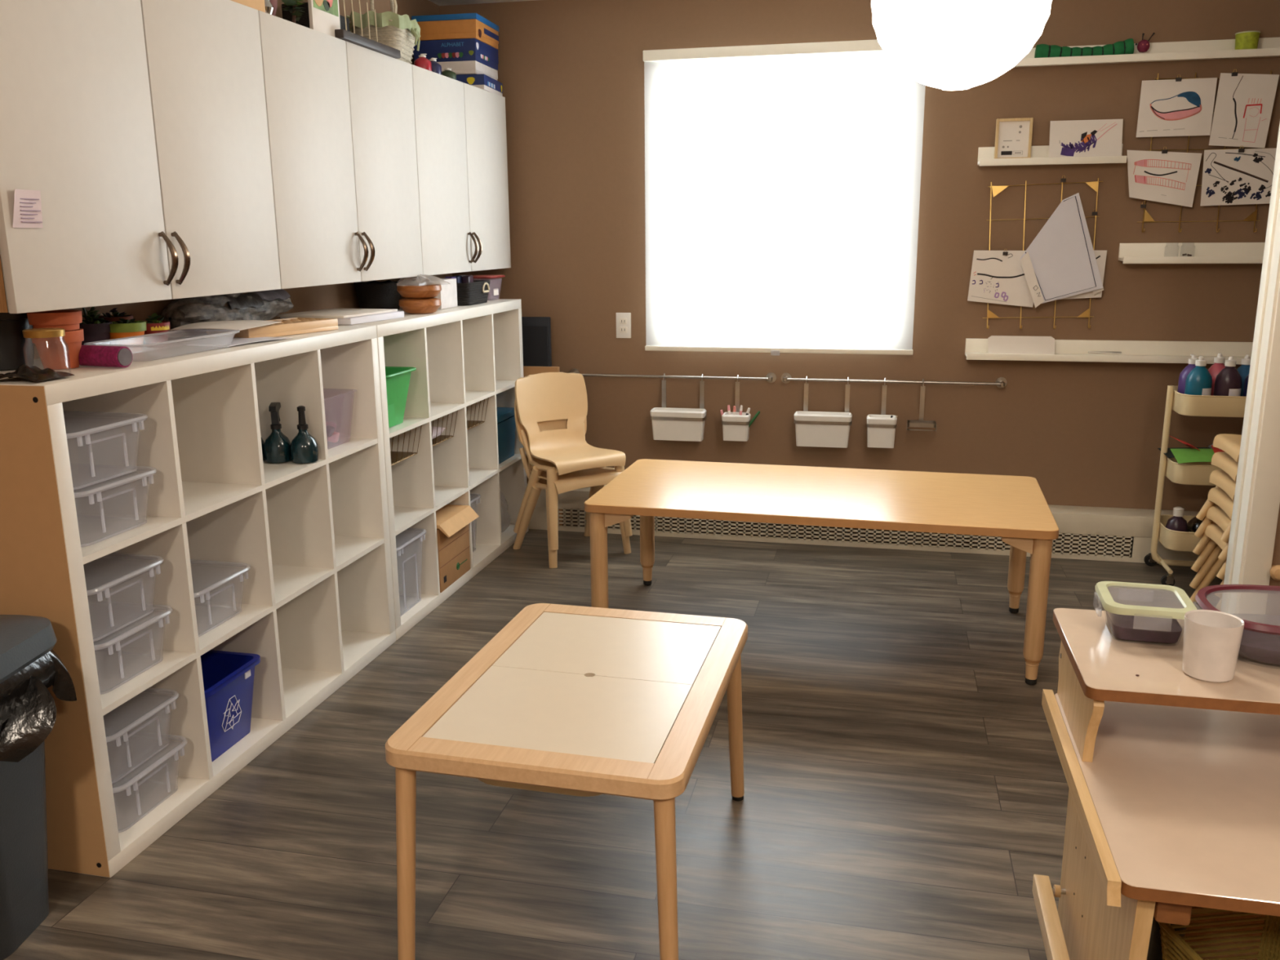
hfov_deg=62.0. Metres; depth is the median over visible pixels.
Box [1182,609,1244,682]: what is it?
cup
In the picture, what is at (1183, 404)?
tray
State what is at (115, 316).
potted succulent
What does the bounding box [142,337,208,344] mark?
cloth
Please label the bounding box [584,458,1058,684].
table
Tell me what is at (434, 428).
folded paper
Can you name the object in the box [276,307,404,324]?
paper stack
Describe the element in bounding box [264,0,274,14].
glass ornament
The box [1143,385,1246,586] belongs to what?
utility cart
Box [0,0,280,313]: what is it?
upper cabinet
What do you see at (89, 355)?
roll
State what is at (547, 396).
chair
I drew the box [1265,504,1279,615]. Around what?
wall partition
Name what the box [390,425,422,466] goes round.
wire basket
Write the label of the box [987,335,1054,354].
card
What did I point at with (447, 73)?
paint bottle
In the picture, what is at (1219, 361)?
paint bottle
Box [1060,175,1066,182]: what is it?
binder clip
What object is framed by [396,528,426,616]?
storage box
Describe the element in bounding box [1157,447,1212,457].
sheet
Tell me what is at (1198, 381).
paint bottle
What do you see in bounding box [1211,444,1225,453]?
sheet
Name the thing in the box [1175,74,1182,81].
binder clip
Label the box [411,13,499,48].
game box
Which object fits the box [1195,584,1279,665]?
food container
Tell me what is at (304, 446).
spray bottle
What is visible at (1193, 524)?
bottle
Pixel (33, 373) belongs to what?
plastic sheet
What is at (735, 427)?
bin
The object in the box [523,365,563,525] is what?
chair
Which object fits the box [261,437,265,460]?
spray bottle
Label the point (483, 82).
game box
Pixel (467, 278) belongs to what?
packet
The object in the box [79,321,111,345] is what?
pot
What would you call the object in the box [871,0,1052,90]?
paper lantern
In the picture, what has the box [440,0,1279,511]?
wall
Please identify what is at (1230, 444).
chair
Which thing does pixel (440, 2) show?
ceiling
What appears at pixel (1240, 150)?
binder clip
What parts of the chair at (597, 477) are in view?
leg, leg, under frame, leg, leg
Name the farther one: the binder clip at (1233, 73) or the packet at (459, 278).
the packet at (459, 278)
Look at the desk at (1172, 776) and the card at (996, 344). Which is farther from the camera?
the card at (996, 344)
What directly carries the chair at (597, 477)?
on the floor
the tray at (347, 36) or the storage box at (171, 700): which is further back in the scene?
the tray at (347, 36)
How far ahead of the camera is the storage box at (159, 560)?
2.51 m
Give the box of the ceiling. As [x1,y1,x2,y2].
[428,0,534,5]
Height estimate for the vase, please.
0.270 m
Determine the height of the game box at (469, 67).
0.052 m
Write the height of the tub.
0.108 m
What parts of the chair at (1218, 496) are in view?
leg, leg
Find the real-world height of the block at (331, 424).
0.039 m
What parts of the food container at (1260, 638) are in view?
lid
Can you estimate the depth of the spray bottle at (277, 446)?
3.20 m
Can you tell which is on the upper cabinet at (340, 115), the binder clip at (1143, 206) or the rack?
the rack
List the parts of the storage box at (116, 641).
lid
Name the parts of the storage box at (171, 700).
lid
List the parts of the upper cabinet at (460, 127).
door, handle, handle, door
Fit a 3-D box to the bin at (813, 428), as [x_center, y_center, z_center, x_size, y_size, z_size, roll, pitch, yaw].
[0.834,-0.311,4.837,0.258,0.307,0.127,2,13,13]
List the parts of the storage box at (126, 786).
lid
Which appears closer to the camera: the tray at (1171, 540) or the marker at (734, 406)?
the tray at (1171, 540)
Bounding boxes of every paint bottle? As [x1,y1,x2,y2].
[413,53,431,71]
[429,57,441,75]
[441,67,456,79]
[1177,354,1198,394]
[1184,355,1212,395]
[1208,352,1225,395]
[1213,355,1241,395]
[1236,354,1250,395]
[1242,373,1248,396]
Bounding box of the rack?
[334,0,400,58]
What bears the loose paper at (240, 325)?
on the tray at (292, 326)
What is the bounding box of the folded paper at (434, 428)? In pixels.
[431,426,445,437]
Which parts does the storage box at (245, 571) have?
lid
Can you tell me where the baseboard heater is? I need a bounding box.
[528,484,1201,564]
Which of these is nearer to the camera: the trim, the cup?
the cup
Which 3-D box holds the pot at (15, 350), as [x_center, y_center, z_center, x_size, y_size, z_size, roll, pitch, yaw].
[-1.458,-0.321,2.423,0.162,0.132,0.162,2,13,13]
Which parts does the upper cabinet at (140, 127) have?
door, handle, handle, door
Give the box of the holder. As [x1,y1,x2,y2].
[906,378,936,431]
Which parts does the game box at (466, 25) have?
blue lid, lid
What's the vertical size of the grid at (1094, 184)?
0.631 m
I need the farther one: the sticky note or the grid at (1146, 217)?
the grid at (1146, 217)
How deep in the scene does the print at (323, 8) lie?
3.33 m
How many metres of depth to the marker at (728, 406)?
4.92 m
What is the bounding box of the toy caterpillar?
[1034,32,1155,57]
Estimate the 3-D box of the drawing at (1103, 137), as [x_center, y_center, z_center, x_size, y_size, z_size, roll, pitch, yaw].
[1.840,-1.405,4.393,0.288,0.156,0.002,2,13,13]
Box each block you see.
[325,421,336,431]
[325,425,335,436]
[327,431,339,442]
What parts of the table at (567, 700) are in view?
leg, lid panel, tabletop frame, lid panel, leg, leg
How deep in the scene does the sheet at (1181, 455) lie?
4.22 m
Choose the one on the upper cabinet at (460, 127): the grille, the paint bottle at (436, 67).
the paint bottle at (436, 67)
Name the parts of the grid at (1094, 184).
corner plate, corner plate, corner plate, corner plate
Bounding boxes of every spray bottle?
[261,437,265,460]
[263,402,291,463]
[290,405,319,463]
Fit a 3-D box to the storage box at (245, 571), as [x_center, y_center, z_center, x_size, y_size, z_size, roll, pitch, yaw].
[-1.279,0.319,2.888,0.368,0.129,0.283,2,13,13]
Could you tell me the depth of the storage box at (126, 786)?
2.63 m
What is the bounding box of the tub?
[472,275,504,295]
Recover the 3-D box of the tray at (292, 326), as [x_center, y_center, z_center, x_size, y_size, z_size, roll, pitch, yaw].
[-1.117,-0.465,3.255,0.170,0.034,0.370,6,14,26]
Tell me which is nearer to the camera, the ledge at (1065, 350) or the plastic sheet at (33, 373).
the plastic sheet at (33, 373)
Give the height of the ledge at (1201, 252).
0.082 m
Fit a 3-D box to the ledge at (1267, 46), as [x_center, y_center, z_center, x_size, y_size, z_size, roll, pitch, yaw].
[2.149,-1.714,4.249,1.700,0.082,0.112,2,13,13]
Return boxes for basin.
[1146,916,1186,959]
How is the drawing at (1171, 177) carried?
attached to the grid at (1146, 217)
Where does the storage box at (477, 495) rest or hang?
on the cube shelf at (462, 357)
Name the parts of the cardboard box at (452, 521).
lid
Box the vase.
[270,0,277,16]
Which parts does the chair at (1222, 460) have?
leg, leg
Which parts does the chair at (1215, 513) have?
leg, leg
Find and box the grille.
[558,507,1133,557]
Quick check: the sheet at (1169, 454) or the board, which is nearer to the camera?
the sheet at (1169, 454)
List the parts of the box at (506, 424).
lid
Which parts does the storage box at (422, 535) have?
lid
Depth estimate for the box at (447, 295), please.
4.32 m
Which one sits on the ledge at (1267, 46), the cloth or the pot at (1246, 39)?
the pot at (1246, 39)
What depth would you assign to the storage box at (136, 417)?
2.44 m
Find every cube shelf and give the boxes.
[0,324,395,877]
[353,298,528,639]
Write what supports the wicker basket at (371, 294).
on the cube shelf at (462, 357)
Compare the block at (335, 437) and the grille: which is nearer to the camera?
the block at (335, 437)
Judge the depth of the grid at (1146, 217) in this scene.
4.37 m
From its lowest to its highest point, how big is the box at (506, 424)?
0.225 m
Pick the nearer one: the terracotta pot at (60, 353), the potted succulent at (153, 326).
the terracotta pot at (60, 353)
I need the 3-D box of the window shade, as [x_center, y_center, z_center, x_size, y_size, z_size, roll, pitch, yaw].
[0.616,-1.222,4.726,1.220,1.334,0.042,2,13,13]
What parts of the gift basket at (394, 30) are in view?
handle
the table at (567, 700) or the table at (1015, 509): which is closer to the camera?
the table at (567, 700)
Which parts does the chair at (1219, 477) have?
leg, leg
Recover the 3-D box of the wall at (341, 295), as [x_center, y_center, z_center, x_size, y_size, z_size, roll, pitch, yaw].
[-1.765,-0.203,1.769,0.100,2.444,7.225,2,13,13]
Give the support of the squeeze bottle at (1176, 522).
in the utility cart
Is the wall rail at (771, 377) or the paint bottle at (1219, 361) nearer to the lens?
the paint bottle at (1219, 361)
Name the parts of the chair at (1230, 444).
leg, leg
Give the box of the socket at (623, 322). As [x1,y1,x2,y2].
[619,318,626,333]
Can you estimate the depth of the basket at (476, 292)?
4.52 m
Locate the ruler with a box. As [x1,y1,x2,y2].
[1088,351,1121,353]
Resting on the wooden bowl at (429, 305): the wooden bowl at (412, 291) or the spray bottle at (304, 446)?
the wooden bowl at (412, 291)
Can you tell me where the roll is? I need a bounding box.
[78,345,132,367]
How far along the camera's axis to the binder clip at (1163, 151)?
4.34 m
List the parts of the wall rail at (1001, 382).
rod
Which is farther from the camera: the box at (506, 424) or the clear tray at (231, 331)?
the box at (506, 424)
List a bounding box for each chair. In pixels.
[512,400,631,568]
[513,372,632,550]
[1189,505,1231,610]
[1190,522,1226,604]
[1191,487,1233,598]
[1192,469,1235,580]
[1194,451,1238,561]
[1195,433,1241,542]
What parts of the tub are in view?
lid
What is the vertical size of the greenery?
0.231 m
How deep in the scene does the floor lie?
2.67 m
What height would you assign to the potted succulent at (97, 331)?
0.134 m
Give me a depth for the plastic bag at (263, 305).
3.24 m
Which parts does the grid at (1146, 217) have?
corner plate, corner plate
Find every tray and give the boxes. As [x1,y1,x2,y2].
[84,328,239,346]
[206,317,337,337]
[334,29,400,58]
[1158,514,1204,551]
[1164,457,1221,485]
[1172,386,1246,417]
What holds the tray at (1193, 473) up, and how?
on the utility cart
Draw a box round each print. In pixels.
[313,0,338,17]
[994,117,1033,158]
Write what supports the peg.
attached to the wall partition at (1273, 606)
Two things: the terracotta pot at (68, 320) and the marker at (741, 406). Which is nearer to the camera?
the terracotta pot at (68, 320)
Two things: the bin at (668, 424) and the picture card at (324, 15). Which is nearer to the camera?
the picture card at (324, 15)
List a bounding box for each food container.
[1094,581,1196,643]
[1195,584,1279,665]
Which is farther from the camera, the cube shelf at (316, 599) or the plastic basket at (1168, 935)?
the cube shelf at (316, 599)
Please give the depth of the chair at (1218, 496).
3.95 m
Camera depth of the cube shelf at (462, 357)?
4.33 m
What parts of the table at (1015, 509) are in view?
leg, leg, leg, leg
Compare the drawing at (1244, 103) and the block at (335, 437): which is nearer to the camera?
the block at (335, 437)
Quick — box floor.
[3,528,1222,959]
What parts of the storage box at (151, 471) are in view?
lid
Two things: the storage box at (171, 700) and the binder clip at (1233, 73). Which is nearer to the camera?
the storage box at (171, 700)
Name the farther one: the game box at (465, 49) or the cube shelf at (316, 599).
the game box at (465, 49)
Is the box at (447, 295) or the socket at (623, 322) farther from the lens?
the socket at (623, 322)
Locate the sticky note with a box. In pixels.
[12,189,43,227]
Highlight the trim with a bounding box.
[1220,123,1279,614]
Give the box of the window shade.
[643,39,925,355]
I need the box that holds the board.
[521,316,551,366]
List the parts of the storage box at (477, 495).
lid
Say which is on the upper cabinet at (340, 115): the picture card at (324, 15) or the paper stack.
the picture card at (324, 15)
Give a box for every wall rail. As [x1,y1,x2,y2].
[569,368,776,382]
[781,373,1007,387]
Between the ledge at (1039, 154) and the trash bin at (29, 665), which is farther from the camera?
the ledge at (1039, 154)
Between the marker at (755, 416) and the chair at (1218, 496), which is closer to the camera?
the chair at (1218, 496)
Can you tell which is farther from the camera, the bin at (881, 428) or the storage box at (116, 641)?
the bin at (881, 428)
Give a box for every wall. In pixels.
[33,0,452,359]
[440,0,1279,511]
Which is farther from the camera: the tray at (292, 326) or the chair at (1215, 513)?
the chair at (1215, 513)
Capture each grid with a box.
[982,177,1102,328]
[1142,70,1271,232]
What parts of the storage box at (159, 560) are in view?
lid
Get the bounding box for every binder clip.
[1002,248,1008,255]
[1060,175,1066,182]
[1092,208,1097,215]
[1140,201,1146,208]
[1161,146,1168,153]
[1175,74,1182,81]
[1231,69,1238,75]
[1238,146,1244,152]
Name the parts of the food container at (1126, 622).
lid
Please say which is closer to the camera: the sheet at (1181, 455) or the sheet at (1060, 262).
the sheet at (1181, 455)
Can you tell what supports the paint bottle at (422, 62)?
on the upper cabinet at (460, 127)
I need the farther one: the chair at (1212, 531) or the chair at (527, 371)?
the chair at (527, 371)
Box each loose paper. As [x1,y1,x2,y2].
[168,320,281,330]
[170,337,288,346]
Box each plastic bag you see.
[161,288,293,333]
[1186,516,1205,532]
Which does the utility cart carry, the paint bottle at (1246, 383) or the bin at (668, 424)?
the paint bottle at (1246, 383)
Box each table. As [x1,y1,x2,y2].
[385,603,747,959]
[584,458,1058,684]
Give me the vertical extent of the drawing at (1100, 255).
0.210 m
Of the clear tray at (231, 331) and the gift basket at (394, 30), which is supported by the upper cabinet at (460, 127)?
the gift basket at (394, 30)
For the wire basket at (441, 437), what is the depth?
4.24 m
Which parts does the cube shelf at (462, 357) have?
panel, shelf, shelf, panel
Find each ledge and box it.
[964,338,1253,364]
[977,143,1127,165]
[1013,37,1279,67]
[1118,242,1265,263]
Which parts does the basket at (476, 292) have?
rope handle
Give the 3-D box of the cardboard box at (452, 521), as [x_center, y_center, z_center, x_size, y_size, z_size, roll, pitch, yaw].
[-0.893,0.268,4.330,0.392,0.276,0.314,2,13,13]
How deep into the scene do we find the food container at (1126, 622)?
1.87 m
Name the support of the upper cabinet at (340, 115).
attached to the wall at (341, 295)
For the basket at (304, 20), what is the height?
0.135 m
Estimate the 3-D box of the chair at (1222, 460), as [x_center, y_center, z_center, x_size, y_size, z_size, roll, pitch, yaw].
[2.262,-0.041,3.802,0.380,0.618,0.340,2,13,13]
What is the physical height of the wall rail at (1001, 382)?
0.048 m
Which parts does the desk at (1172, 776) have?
foot rail, rail, panel, shelf, panel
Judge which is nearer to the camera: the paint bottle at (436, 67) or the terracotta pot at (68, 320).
the terracotta pot at (68, 320)
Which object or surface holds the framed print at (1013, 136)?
on the ledge at (1039, 154)
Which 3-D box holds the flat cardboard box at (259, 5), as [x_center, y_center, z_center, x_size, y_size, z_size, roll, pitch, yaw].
[-1.182,-1.301,2.733,0.130,0.092,0.570,2,13,13]
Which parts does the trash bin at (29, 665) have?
lid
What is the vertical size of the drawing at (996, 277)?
0.242 m
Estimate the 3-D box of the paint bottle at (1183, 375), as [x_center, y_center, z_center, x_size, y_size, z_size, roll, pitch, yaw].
[2.221,-0.398,4.286,0.093,0.213,0.092,1,13,6]
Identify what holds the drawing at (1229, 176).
attached to the grid at (1146, 217)
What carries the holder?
hanging from the wall rail at (1001, 382)
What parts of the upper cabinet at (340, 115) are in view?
door, handle, handle, door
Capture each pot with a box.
[0,312,34,370]
[26,310,82,330]
[31,328,84,369]
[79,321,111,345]
[1235,31,1260,49]
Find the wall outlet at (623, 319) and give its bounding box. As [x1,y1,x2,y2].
[616,312,631,337]
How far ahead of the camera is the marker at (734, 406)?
4.89 m
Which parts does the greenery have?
stem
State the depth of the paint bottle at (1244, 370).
4.22 m
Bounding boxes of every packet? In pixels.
[452,275,462,283]
[462,275,473,283]
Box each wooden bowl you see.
[396,284,441,298]
[399,297,441,313]
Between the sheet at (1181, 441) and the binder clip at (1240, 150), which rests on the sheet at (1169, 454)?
the sheet at (1181, 441)
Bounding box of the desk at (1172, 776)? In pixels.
[1031,608,1279,959]
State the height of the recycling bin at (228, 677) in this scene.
0.219 m
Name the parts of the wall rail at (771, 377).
rod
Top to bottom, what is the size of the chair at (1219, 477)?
0.618 m
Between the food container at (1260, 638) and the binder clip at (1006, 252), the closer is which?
the food container at (1260, 638)
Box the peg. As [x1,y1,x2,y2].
[1269,564,1279,580]
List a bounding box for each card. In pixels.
[307,0,340,37]
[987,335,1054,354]
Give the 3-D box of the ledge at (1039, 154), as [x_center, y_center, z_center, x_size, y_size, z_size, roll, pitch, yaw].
[1.711,-1.354,4.435,0.573,0.082,0.112,2,13,13]
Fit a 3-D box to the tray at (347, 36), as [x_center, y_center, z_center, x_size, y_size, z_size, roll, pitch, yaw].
[-0.946,-1.470,3.597,0.100,0.028,0.420,2,13,13]
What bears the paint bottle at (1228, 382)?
on the utility cart
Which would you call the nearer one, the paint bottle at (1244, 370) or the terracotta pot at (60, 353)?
the terracotta pot at (60, 353)
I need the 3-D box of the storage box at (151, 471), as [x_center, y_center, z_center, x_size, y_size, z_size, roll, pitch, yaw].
[-1.350,0.055,2.471,0.368,0.129,0.283,2,13,13]
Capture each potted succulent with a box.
[79,306,111,345]
[94,307,133,344]
[102,318,146,351]
[143,312,169,347]
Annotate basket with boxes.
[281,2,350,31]
[346,0,420,63]
[353,280,402,310]
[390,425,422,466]
[431,410,457,446]
[456,280,490,305]
[466,397,488,430]
[1157,906,1279,959]
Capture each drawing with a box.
[967,250,1033,306]
[1048,119,1123,157]
[1058,250,1106,299]
[1127,150,1201,207]
[1136,77,1217,137]
[1200,147,1276,205]
[1208,72,1279,147]
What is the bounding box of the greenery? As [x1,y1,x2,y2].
[280,0,305,22]
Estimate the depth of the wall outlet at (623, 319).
5.05 m
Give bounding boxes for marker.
[727,404,730,414]
[733,405,736,414]
[739,404,742,415]
[748,410,759,427]
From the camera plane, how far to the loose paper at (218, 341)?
2.96 m
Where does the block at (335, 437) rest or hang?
in the tub
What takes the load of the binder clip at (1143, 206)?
attached to the grid at (1146, 217)
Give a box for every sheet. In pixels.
[0,364,74,382]
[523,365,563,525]
[1019,192,1103,307]
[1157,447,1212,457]
[1168,435,1199,450]
[1170,448,1214,463]
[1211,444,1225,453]
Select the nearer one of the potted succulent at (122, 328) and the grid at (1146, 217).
the potted succulent at (122, 328)
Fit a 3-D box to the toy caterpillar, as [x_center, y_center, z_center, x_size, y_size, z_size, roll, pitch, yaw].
[1.839,-1.754,4.310,0.448,0.089,0.064,2,13,13]
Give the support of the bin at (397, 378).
on the cube shelf at (462, 357)
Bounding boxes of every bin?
[0,614,76,959]
[200,649,260,761]
[385,366,416,427]
[649,373,706,441]
[721,374,751,441]
[794,376,852,448]
[866,377,897,448]
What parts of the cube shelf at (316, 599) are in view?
panel, shelf, shelf, panel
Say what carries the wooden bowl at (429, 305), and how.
on the cube shelf at (462, 357)
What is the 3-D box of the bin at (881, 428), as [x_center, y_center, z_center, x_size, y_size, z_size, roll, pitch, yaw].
[1.087,-0.303,4.780,0.132,0.301,0.127,2,13,13]
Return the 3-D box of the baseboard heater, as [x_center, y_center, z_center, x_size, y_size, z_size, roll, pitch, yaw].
[1.092,0.195,4.919,4.090,0.206,0.149,2,13,13]
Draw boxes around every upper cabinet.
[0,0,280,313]
[257,10,422,288]
[411,64,511,275]
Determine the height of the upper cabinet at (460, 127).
0.764 m
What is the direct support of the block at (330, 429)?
in the tub
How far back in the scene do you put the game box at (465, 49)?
4.59 m
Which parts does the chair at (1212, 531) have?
leg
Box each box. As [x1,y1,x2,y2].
[62,410,147,489]
[70,462,157,546]
[86,552,164,641]
[88,599,173,694]
[104,727,187,832]
[105,687,178,783]
[190,559,250,636]
[231,0,265,12]
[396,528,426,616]
[408,278,457,309]
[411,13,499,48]
[413,38,498,70]
[435,504,479,592]
[437,60,497,80]
[456,74,502,96]
[470,493,480,552]
[496,407,515,464]
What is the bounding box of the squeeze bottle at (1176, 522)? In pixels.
[1165,506,1187,532]
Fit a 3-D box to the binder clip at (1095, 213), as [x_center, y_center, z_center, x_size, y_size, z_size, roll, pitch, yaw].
[1.909,-1.124,4.467,0.020,0.026,0.013,2,13,13]
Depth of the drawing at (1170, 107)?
4.31 m

